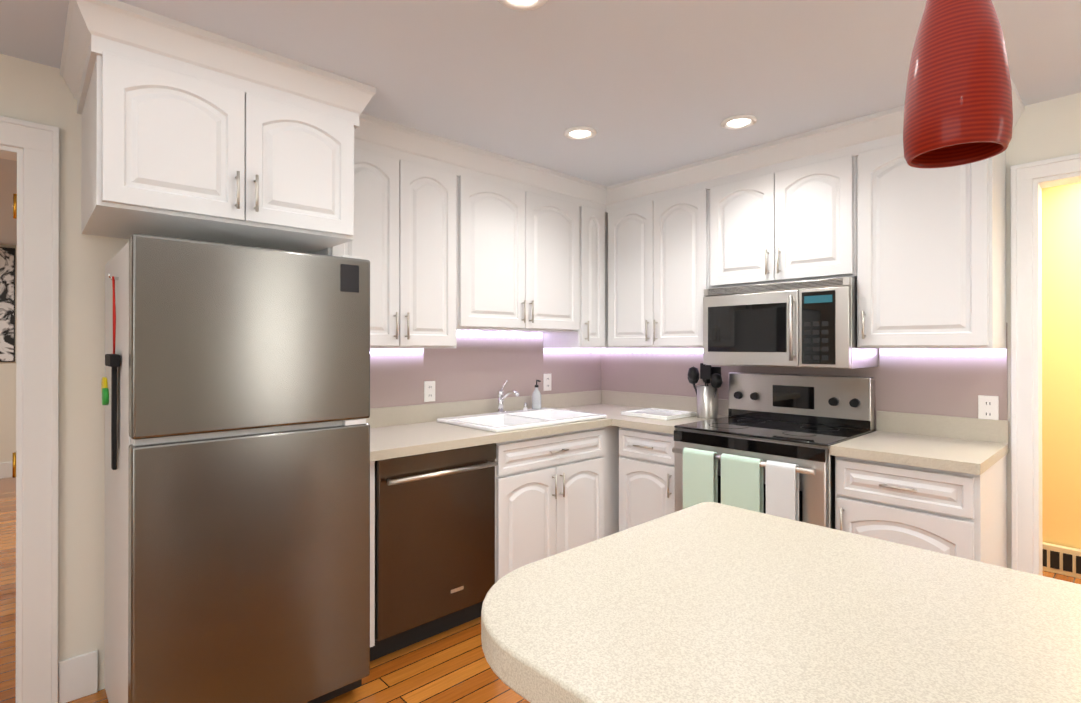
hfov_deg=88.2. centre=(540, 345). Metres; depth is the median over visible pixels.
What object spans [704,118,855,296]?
upper cabinet
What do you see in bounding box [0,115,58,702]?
door frame
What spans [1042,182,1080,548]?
wall
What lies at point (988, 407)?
electrical outlet
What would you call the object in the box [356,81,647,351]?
upper cabinet
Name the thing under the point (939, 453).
countertop
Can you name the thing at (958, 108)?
pendant lamp
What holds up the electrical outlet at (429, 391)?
attached to the wall at (36, 92)
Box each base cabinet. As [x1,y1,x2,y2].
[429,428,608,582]
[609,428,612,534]
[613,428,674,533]
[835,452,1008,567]
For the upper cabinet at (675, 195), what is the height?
1.050 m
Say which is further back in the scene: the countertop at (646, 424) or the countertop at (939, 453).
the countertop at (646, 424)
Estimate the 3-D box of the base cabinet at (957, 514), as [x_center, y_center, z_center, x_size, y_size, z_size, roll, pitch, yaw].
[1.658,0.907,2.429,0.610,0.870,0.501,0,0,-43]
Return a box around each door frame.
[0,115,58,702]
[1010,153,1080,575]
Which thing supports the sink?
in the countertop at (394, 440)
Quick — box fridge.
[101,234,369,702]
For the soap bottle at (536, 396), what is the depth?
3.57 m
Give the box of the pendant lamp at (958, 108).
[903,0,1012,167]
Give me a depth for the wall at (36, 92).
2.14 m
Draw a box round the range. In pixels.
[672,372,875,528]
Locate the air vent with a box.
[1043,542,1080,578]
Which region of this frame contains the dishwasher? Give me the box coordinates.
[370,443,497,661]
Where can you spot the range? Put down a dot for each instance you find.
(766, 443)
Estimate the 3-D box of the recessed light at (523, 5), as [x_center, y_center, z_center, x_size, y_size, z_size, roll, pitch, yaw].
[-0.053,-1.031,1.641,0.160,0.012,0.160,0,0,-43]
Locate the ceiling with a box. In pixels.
[0,0,1080,244]
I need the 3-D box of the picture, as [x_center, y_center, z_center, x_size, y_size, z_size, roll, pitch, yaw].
[-5.452,-0.410,5.641,0.205,1.160,0.027,0,0,-43]
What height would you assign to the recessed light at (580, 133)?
0.012 m
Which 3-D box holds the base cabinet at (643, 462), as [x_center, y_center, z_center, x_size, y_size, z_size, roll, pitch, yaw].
[0.815,0.909,3.339,0.610,0.870,0.415,0,0,-43]
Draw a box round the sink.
[433,408,608,431]
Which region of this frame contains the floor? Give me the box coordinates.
[0,477,1080,702]
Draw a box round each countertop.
[370,404,668,463]
[613,412,727,435]
[830,432,1008,475]
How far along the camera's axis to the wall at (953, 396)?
2.58 m
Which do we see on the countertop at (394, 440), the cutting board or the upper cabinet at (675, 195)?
the cutting board
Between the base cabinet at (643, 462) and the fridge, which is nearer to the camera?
the fridge
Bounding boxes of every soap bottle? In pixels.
[531,380,541,409]
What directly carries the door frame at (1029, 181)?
attached to the wall at (953, 396)
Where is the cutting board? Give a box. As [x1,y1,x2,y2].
[621,408,695,419]
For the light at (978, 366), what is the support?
attached to the upper cabinet at (931, 242)
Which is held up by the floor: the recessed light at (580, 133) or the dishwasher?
the dishwasher
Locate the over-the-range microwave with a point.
(806, 324)
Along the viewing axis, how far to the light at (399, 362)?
3.63 m
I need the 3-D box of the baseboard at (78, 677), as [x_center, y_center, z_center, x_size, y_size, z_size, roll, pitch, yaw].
[-1.349,1.262,2.678,1.481,0.160,0.013,0,0,-43]
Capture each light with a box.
[370,331,702,372]
[498,0,547,10]
[564,126,596,139]
[721,115,756,128]
[879,349,1006,377]
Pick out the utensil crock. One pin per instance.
(707, 401)
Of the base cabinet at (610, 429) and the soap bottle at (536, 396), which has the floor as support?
the base cabinet at (610, 429)
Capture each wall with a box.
[0,54,600,690]
[0,244,16,462]
[601,92,1080,568]
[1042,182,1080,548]
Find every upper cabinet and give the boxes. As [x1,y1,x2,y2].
[60,0,355,255]
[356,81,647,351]
[648,160,703,351]
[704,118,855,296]
[856,77,1024,351]
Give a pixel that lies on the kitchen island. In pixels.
(709, 602)
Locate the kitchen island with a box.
[481,502,1080,702]
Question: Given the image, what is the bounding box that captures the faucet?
[497,380,520,411]
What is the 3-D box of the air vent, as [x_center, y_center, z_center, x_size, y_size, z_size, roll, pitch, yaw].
[3.242,1.263,3.081,0.050,0.160,0.800,0,0,-43]
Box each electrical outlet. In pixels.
[424,381,434,401]
[543,374,550,390]
[978,395,998,419]
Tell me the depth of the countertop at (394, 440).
2.74 m
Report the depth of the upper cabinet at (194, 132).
1.91 m
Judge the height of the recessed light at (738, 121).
0.012 m
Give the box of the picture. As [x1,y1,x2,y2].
[0,247,14,361]
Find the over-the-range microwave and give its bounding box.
[703,277,877,368]
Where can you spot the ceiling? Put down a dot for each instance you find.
(642, 88)
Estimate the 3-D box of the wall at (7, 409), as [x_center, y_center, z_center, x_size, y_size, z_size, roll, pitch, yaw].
[-5.145,0.163,6.025,6.700,2.376,0.120,0,0,-43]
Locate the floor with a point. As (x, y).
(451, 665)
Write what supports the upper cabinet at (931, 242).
attached to the wall at (953, 396)
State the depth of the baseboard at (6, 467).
5.66 m
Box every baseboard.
[0,462,11,478]
[58,650,97,692]
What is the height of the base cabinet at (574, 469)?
0.870 m
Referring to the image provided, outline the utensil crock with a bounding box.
[687,363,722,418]
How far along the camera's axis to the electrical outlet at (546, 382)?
3.79 m

